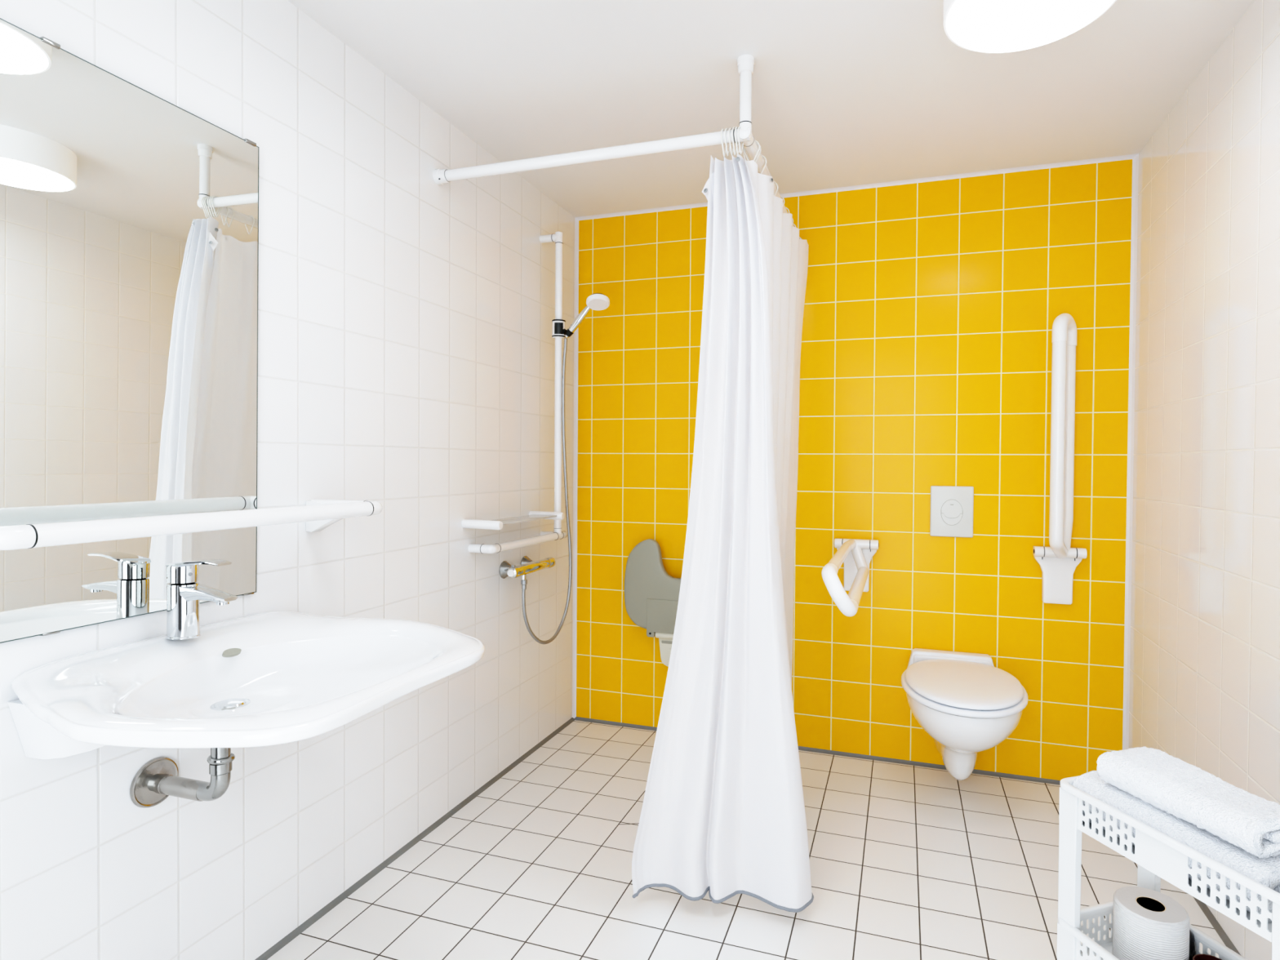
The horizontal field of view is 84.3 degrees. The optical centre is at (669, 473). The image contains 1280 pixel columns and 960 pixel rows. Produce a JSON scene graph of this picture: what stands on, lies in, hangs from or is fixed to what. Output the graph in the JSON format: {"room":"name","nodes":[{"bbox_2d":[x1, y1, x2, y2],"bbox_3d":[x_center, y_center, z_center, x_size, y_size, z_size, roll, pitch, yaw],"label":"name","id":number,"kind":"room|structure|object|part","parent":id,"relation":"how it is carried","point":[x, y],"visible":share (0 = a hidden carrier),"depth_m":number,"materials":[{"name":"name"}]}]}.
{"room":"accessible bathroom","nodes":[
{"label":"accessible bathroom","id":0,"kind":"room"},
{"bbox_2d":[0,0,574,959],"bbox_3d":[-0.995,0.003,1.580,0.100,2.437,3.350,1,1,18],"label":"wall","id":1,"kind":"structure","parent":0,"point":[406,345],"depth_m":1.83,"materials":[{"name":"white tile"}]},
{"bbox_2d":[0,17,258,643],"bbox_3d":[-1.020,-0.229,1.305,0.020,1.006,0.600,1,1,18],"label":"wall mirror","id":2,"kind":"object","parent":1,"relation":"attached to","point":[129,218],"visible":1,"depth_m":1.30,"materials":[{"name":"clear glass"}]},
{"bbox_2d":[129,747,235,808],"bbox_3d":[-0.919,0.554,1.356,0.199,0.199,0.093,1,1,18],"label":"drain pipe","id":3,"kind":"object","parent":1,"relation":"attached to","point":[158,779],"visible":0.97,"depth_m":1.35,"materials":[{"name":"silver metal"}]},
{"bbox_2d":[0,499,382,550],"bbox_3d":[-0.900,0.108,1.364,0.218,0.082,0.771,1,1,18],"label":"grab rail","id":4,"kind":"object","parent":1,"relation":"attached to","point":[318,515],"visible":1,"depth_m":1.21,"materials":[{"name":"white plastic"}]},
{"bbox_3d":[-0.802,0.080,1.719,0.158,0.033,0.033,1,1,18],"label":"arm","id":5,"kind":"part","parent":4,"relation":"part of","materials":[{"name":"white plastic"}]},
{"bbox_2d":[7,610,484,759],"bbox_3d":[-0.714,0.399,1.310,0.612,0.160,0.701,1,1,18],"label":"washbasin","id":6,"kind":"object","parent":1,"relation":"attached to","point":[267,678],"visible":0.99,"depth_m":1.29,"materials":[{"name":"white ceramic"}]},
{"bbox_2d":[164,559,238,639],"bbox_3d":[-0.896,0.239,1.350,0.156,0.151,0.052,1,1,18],"label":"tap","id":7,"kind":"object","parent":6,"relation":"on","point":[184,593],"visible":1,"depth_m":1.34,"materials":[{"name":"silver metal"}]},
{"bbox_3d":[-0.901,0.172,1.351,0.135,0.017,0.045,1,1,18],"label":"lever","id":8,"kind":"part","parent":7,"relation":"part of","materials":[{"name":"silver metal"}]},
{"bbox_3d":[-0.874,0.232,1.342,0.109,0.034,0.040,1,1,18],"label":"spout","id":9,"kind":"part","parent":7,"relation":"part of","materials":[{"name":"silver metal"}]},
{"bbox_2d":[254,717,574,959],"bbox_3d":[-0.950,1.116,1.579,0.012,0.012,3.350,1,1,18],"label":"trim","id":10,"kind":"structure","parent":1,"relation":"attached to","point":[284,941],"depth_m":2.04,"materials":[{"name":"grey plastic"}]},
{"bbox_2d":[461,511,564,529],"bbox_3d":[-0.549,0.166,2.551,0.141,0.032,0.476,1,1,18],"label":"shower shelf","id":11,"kind":"object","parent":1,"relation":"attached to","point":[496,524],"visible":1,"depth_m":2.46,"materials":[{"name":"white plastic"}]},
{"bbox_3d":[-0.548,0.165,2.550,0.102,0.006,0.422,1,1,18],"label":"shelf plate","id":12,"kind":"part","parent":11,"relation":"part of","materials":[{"name":"white plastic"}]},
{"bbox_2d":[467,231,573,553],"bbox_3d":[-0.518,-0.345,2.617,0.145,1.224,0.560,1,1,18],"label":"shower rail","id":13,"kind":"object","parent":1,"relation":"attached to","point":[558,325],"visible":1,"depth_m":2.81,"materials":[{"name":"white plastic"}]},
{"bbox_2d":[564,328,573,337],"bbox_3d":[-0.396,-0.559,2.799,0.033,0.033,0.029,1,1,18],"label":"holder","id":14,"kind":"object","parent":13,"relation":"on","point":[567,332],"depth_m":2.79,"materials":[{"name":"black plastic"}]},
{"bbox_2d":[564,293,609,337],"bbox_3d":[-0.326,-0.618,2.762,0.195,0.160,0.090,1,1,18],"label":"shower","id":15,"kind":"object","parent":13,"relation":"attached to","point":[595,301],"visible":1,"depth_m":2.75,"materials":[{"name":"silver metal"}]},
{"bbox_3d":[-0.361,-0.599,2.784,0.114,0.122,0.031,1,1,18],"label":"handle","id":16,"kind":"part","parent":15,"relation":"part of","materials":[{"name":"silver metal"}]},
{"bbox_2d":[499,555,555,579],"bbox_3d":[-0.539,0.354,2.671,0.088,0.067,0.313,1,1,18],"label":"shower valve","id":17,"kind":"object","parent":1,"relation":"attached to","point":[527,566],"visible":1,"depth_m":2.60,"materials":[{"name":"silver metal"}]},
{"bbox_3d":[-0.558,0.355,2.545,0.043,0.043,0.050,1,1,18],"label":"temperature knob","id":18,"kind":"part","parent":17,"relation":"part of","materials":[{"name":"silver metal"}]},
{"bbox_2d":[520,574,525,579],"bbox_3d":[-0.535,0.379,2.591,0.018,0.020,0.018,1,1,18],"label":"outlet","id":19,"kind":"object","parent":17,"relation":"attached to","point":[523,576],"depth_m":2.58,"materials":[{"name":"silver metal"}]},
{"bbox_2d":[520,337,572,644],"bbox_3d":[-0.463,0.060,2.728,0.027,1.194,0.339,1,1,25],"label":"shower hose","id":20,"kind":"object","parent":17,"relation":"attached to","point":[523,582],"visible":1,"depth_m":2.81,"materials":[{"name":"grey metal"}]},
{"bbox_3d":[-0.476,0.352,2.793,0.042,0.042,0.043,1,1,18],"label":"flow knob","id":21,"kind":"part","parent":17,"relation":"part of","materials":[{"name":"silver metal"}]},
{"bbox_2d":[266,720,1225,959],"bbox_3d":[0.066,1.184,1.243,2.154,0.100,3.350,1,1,18],"label":"floor","id":22,"kind":"structure","parent":0,"point":[908,862],"depth_m":1.96,"materials":[{"name":"tile"}]},
{"bbox_2d":[1057,775,1279,959],"bbox_3d":[0.823,0.838,1.084,0.208,0.607,0.378,0,1,-17],"label":"trolley","id":23,"kind":"object","parent":22,"relation":"on","point":[1157,855],"visible":0.55,"depth_m":1.13,"materials":[{"name":"white plastic"}]},
{"bbox_3d":[0.687,0.895,1.216,0.015,0.229,0.035,0,1,-17],"label":"leg","id":24,"kind":"part","parent":23,"relation":"part of","materials":[{"name":"white plastic"}]},
{"bbox_3d":[0.688,0.658,1.213,0.015,0.229,0.035,0,1,-17],"label":"leg","id":25,"kind":"part","parent":23,"relation":"part of","materials":[{"name":"white plastic"}]},
{"bbox_3d":[0.862,0.659,1.267,0.015,0.229,0.035,0,1,-17],"label":"leg","id":26,"kind":"part","parent":23,"relation":"part of","materials":[{"name":"white plastic"}]},
{"bbox_2d":[1112,886,1190,959],"bbox_3d":[0.806,0.778,1.183,0.106,0.115,0.106,1,1,18],"label":"toilet roll","id":27,"kind":"object","parent":23,"relation":"on","point":[1148,924],"visible":1,"depth_m":1.16,"materials":[{"name":"white paper"}]},
{"bbox_2d":[1057,900,1247,959],"bbox_3d":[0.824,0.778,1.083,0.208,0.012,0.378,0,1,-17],"label":"basket","id":28,"kind":"object","parent":23,"relation":"on","point":[1068,926],"depth_m":1.19,"materials":[{"name":"white plastic"}]},
{"bbox_2d":[1059,775,1279,905],"bbox_3d":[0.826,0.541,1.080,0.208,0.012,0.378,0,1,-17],"label":"basket","id":29,"kind":"object","parent":23,"relation":"on","point":[1144,831],"depth_m":1.04,"materials":[{"name":"white plastic"}]},
{"bbox_2d":[1071,770,1279,922],"bbox_3d":[0.813,0.560,1.105,0.169,0.079,0.304,0,1,-17],"label":"folded towel","id":30,"kind":"object","parent":23,"relation":"on","point":[1265,871],"visible":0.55,"depth_m":1.04,"materials":[{"name":"white fabric"}]},
{"bbox_2d":[1096,746,1279,857],"bbox_3d":[0.807,0.492,1.085,0.120,0.056,0.249,0,1,-17],"label":"folded towel","id":31,"kind":"object","parent":30,"relation":"on","point":[1248,821],"visible":1,"depth_m":1.05,"materials":[{"name":"white fabric"}]},
{"bbox_2d":[1189,929,1195,959],"bbox_3d":[0.869,0.801,1.193,0.034,0.070,0.034,1,1,18],"label":"jar","id":32,"kind":"object","parent":23,"relation":"in","point":[1192,940],"visible":0.2,"depth_m":1.18,"materials":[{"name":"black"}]},
{"bbox_2d":[1192,954,1222,959],"bbox_3d":[0.860,0.808,1.117,0.063,0.058,0.056,0,1,-26],"label":"cup","id":33,"kind":"object","parent":23,"relation":"on","point":[1197,957],"visible":1,"depth_m":1.14,"materials":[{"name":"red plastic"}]},
{"bbox_3d":[0.787,0.664,0.896,0.015,0.229,0.035,0,1,-17],"label":"leg","id":34,"kind":"part","parent":23,"relation":"part of","materials":[{"name":"white plastic"}]},
{"bbox_2d":[287,0,1254,217],"bbox_3d":[0.083,-1.153,1.208,2.154,0.100,3.350,1,1,18],"label":"ceiling","id":35,"kind":"structure","parent":0,"point":[846,93],"depth_m":2.00,"materials":[{"name":"white paint"}]},
{"bbox_2d":[432,54,801,239],"bbox_3d":[-0.097,-1.012,2.503,1.001,0.223,1.007,1,1,18],"label":"rail","id":36,"kind":"object","parent":35,"relation":"hanging from","point":[745,63],"visible":0.84,"depth_m":1.99,"materials":[{"name":"white metal"}]},
{"bbox_3d":[-0.259,-0.919,2.052,0.920,0.037,0.034,1,1,18],"label":"cross rod","id":37,"kind":"part","parent":36,"relation":"part of","materials":[{"name":"white metal"}]},
{"bbox_2d":[720,128,727,156],"bbox_3d":[0.149,-0.898,1.917,0.004,0.074,0.049,1,1,25],"label":"curtain ring","id":38,"kind":"object","parent":36,"relation":"hanging from","point":[722,129],"visible":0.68,"depth_m":1.91,"materials":[{"name":"white plastic"}]},
{"bbox_2d":[631,154,813,912],"bbox_3d":[0.361,0.117,2.109,0.392,1.935,1.034,1,1,34],"label":"shower curtain","id":39,"kind":"object","parent":38,"relation":"hanging from","point":[723,814],"visible":1,"depth_m":1.83,"materials":[{"name":"white fabric"}]},
{"bbox_2d":[724,128,731,155],"bbox_3d":[0.159,-0.898,1.914,0.004,0.074,0.049,1,1,25],"label":"curtain ring","id":40,"kind":"object","parent":36,"relation":"hanging from","point":[726,129],"visible":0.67,"depth_m":1.90,"materials":[{"name":"white plastic"}]},
{"bbox_2d":[728,127,735,155],"bbox_3d":[0.169,-0.898,1.911,0.004,0.074,0.049,1,1,25],"label":"curtain ring","id":41,"kind":"object","parent":36,"relation":"hanging from","point":[730,128],"visible":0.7,"depth_m":1.90,"materials":[{"name":"white plastic"}]},
{"bbox_2d":[731,127,737,155],"bbox_3d":[0.178,-0.898,1.908,0.004,0.074,0.049,1,1,25],"label":"curtain ring","id":42,"kind":"object","parent":36,"relation":"hanging from","point":[733,128],"visible":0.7,"depth_m":1.90,"materials":[{"name":"white plastic"}]},
{"bbox_2d":[734,126,741,154],"bbox_3d":[0.185,-0.898,1.905,0.004,0.074,0.049,1,1,25],"label":"curtain ring","id":43,"kind":"object","parent":36,"relation":"hanging from","point":[737,149],"visible":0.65,"depth_m":1.89,"materials":[{"name":"white plastic"}]},
{"bbox_2d":[737,126,743,154],"bbox_3d":[0.193,-0.898,1.903,0.004,0.074,0.049,1,1,25],"label":"curtain ring","id":44,"kind":"object","parent":36,"relation":"hanging from","point":[741,149],"visible":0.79,"depth_m":1.89,"materials":[{"name":"white plastic"}]},
{"bbox_3d":[0.205,-1.011,1.897,0.032,0.142,0.032,1,1,18],"label":"ceiling post","id":45,"kind":"part","parent":36,"relation":"part of","materials":[{"name":"white metal"}]},
{"bbox_2d":[742,139,759,160],"bbox_3d":[0.229,-0.899,1.974,0.049,0.074,0.004,1,1,7],"label":"curtain ring","id":46,"kind":"object","parent":36,"relation":"hanging from","point":[755,140],"visible":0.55,"depth_m":1.97,"materials":[{"name":"white plastic"}]},
{"bbox_2d":[744,142,761,162],"bbox_3d":[0.235,-0.899,1.992,0.049,0.074,0.004,1,1,16],"label":"curtain ring","id":47,"kind":"object","parent":36,"relation":"hanging from","point":[756,142],"visible":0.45,"depth_m":1.99,"materials":[{"name":"white plastic"}]},
{"bbox_2d":[760,155,766,173],"bbox_3d":[0.262,-0.900,2.074,0.049,0.074,0.004,1,1,19],"label":"curtain ring","id":48,"kind":"object","parent":36,"relation":"hanging from","point":[762,155],"visible":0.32,"depth_m":2.07,"materials":[{"name":"white plastic"}]},
{"bbox_3d":[0.360,-0.918,2.368,0.034,0.034,0.920,1,1,18],"label":"long rod","id":49,"kind":"part","parent":36,"relation":"part of","materials":[{"name":"white metal"}]},
{"bbox_2d":[942,0,1116,53],"bbox_3d":[0.771,-1.047,1.506,0.346,0.110,0.346,1,1,18],"label":"ceiling lamp","id":50,"kind":"object","parent":35,"relation":"attached to","point":[982,26],"visible":1,"depth_m":1.55,"materials":[{"name":"white"}]},
{"bbox_2d":[576,159,1132,780],"bbox_3d":[0.617,-0.005,2.863,2.354,2.437,0.100,1,1,18],"label":"wall","id":51,"kind":"structure","parent":0,"point":[931,308],"depth_m":2.71,"materials":[{"name":"yellow tile"}]},
{"bbox_2d":[572,217,578,718],"bbox_3d":[-0.417,-0.017,3.146,0.013,2.237,0.013,1,1,18],"label":"trim","id":52,"kind":"structure","parent":51,"relation":"attached to","point":[576,221],"depth_m":3.15,"materials":[{"name":"white plastic"}]},
{"bbox_2d":[624,538,680,666],"bbox_3d":[0.042,0.547,2.957,0.468,0.544,0.097,1,1,18],"label":"shower bench","id":53,"kind":"object","parent":51,"relation":"attached to","point":[651,595],"visible":0.51,"depth_m":2.95,"materials":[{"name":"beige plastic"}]},
{"bbox_2d":[574,716,1060,785],"bbox_3d":[0.591,1.108,2.827,2.154,0.012,0.012,1,1,18],"label":"trim","id":54,"kind":"structure","parent":51,"relation":"attached to","point":[577,718],"depth_m":2.75,"materials":[{"name":"grey plastic"}]},
{"bbox_2d":[821,537,879,617],"bbox_3d":[0.599,0.360,2.355,0.166,0.209,0.884,1,1,18],"label":"support rail","id":55,"kind":"object","parent":51,"relation":"attached to","point":[856,555],"visible":1,"depth_m":2.43,"materials":[{"name":"white plastic"}]},
{"bbox_3d":[0.585,0.276,2.380,0.050,0.037,0.747,1,1,18],"label":"arm","id":56,"kind":"part","parent":55,"relation":"part of","materials":[{"name":"white plastic"}]},
{"bbox_3d":[0.733,0.358,2.761,0.158,0.203,0.030,1,1,18],"label":"wall plate","id":57,"kind":"part","parent":55,"relation":"part of","materials":[{"name":"white plastic"}]},
{"bbox_3d":[0.620,0.334,2.378,0.074,0.124,0.763,1,1,18],"label":"arm","id":58,"kind":"part","parent":55,"relation":"part of","materials":[{"name":"white plastic"}]},
{"bbox_2d":[575,153,1137,220],"bbox_3d":[0.607,-1.117,2.793,2.154,0.012,0.012,1,1,18],"label":"trim","id":59,"kind":"structure","parent":51,"relation":"attached to","point":[1131,156],"depth_m":2.69,"materials":[{"name":"white plastic"}]},
{"bbox_2d":[929,485,973,537],"bbox_3d":[1.063,0.142,2.657,0.151,0.192,0.015,1,1,18],"label":"flush plate","id":60,"kind":"object","parent":51,"relation":"attached to","point":[952,507],"visible":1,"depth_m":2.65,"materials":[{"name":"white plastic"}]},
{"bbox_2d":[901,648,1027,780],"bbox_3d":[0.991,0.869,2.392,0.393,0.393,0.580,1,1,18],"label":"toilet","id":61,"kind":"object","parent":51,"relation":"attached to","point":[969,705],"visible":1,"depth_m":2.25,"materials":[{"name":"white ceramic"}]},
{"bbox_3d":[0.985,0.720,2.370,0.393,0.019,0.539,1,1,18],"label":"seat","id":62,"kind":"part","parent":61,"relation":"part of","materials":[{"name":"white plastic"}]},
{"bbox_3d":[0.986,0.695,2.370,0.368,0.024,0.517,1,1,18],"label":"lid","id":63,"kind":"part","parent":61,"relation":"part of","materials":[{"name":"white plastic"}]},
{"bbox_3d":[0.994,0.899,2.403,0.362,0.332,0.557,1,1,18],"label":"bowl","id":64,"kind":"part","parent":61,"relation":"part of","materials":[{"name":"white ceramic"}]},
{"bbox_2d":[1032,313,1087,604],"bbox_3d":[1.377,-0.044,2.467,0.166,1.024,0.173,1,1,18],"label":"support rail","id":65,"kind":"object","parent":51,"relation":"attached to","point":[1058,562],"visible":1,"depth_m":2.47,"materials":[{"name":"white plastic"}]},
{"bbox_3d":[1.397,0.366,2.541,0.158,0.203,0.030,1,1,18],"label":"wall plate","id":66,"kind":"part","parent":65,"relation":"part of","materials":[{"name":"white plastic"}]},
{"bbox_3d":[1.356,-0.082,2.450,0.045,0.765,0.131,1,1,38],"label":"arm","id":67,"kind":"part","parent":65,"relation":"part of","materials":[{"name":"white plastic"}]},
{"bbox_3d":[1.404,-0.092,2.496,0.050,0.746,0.041,1,1,18],"label":"arm","id":68,"kind":"part","parent":65,"relation":"part of","materials":[{"name":"white plastic"}]},
{"bbox_2d":[1122,153,1138,750],"bbox_3d":[1.614,0.008,2.473,0.015,2.237,0.015,1,1,18],"label":"trim","id":69,"kind":"structure","parent":51,"relation":"attached to","point":[1135,160],"depth_m":2.47,"materials":[{"name":"white plastic"}]},
{"bbox_2d":[1128,0,1279,959],"bbox_3d":[1.145,0.029,0.872,0.100,2.437,3.350,1,1,18],"label":"wall","id":70,"kind":"structure","parent":0,"point":[1205,655],"depth_m":1.83,"materials":[{"name":"white tile"}]},
{"bbox_2d":[1192,896,1240,955],"bbox_3d":[1.083,1.141,0.906,0.012,0.012,3.350,1,1,18],"label":"trim","id":71,"kind":"structure","parent":70,"relation":"attached to","point":[1223,935],"depth_m":1.76,"materials":[{"name":"grey plastic"}]}
]}

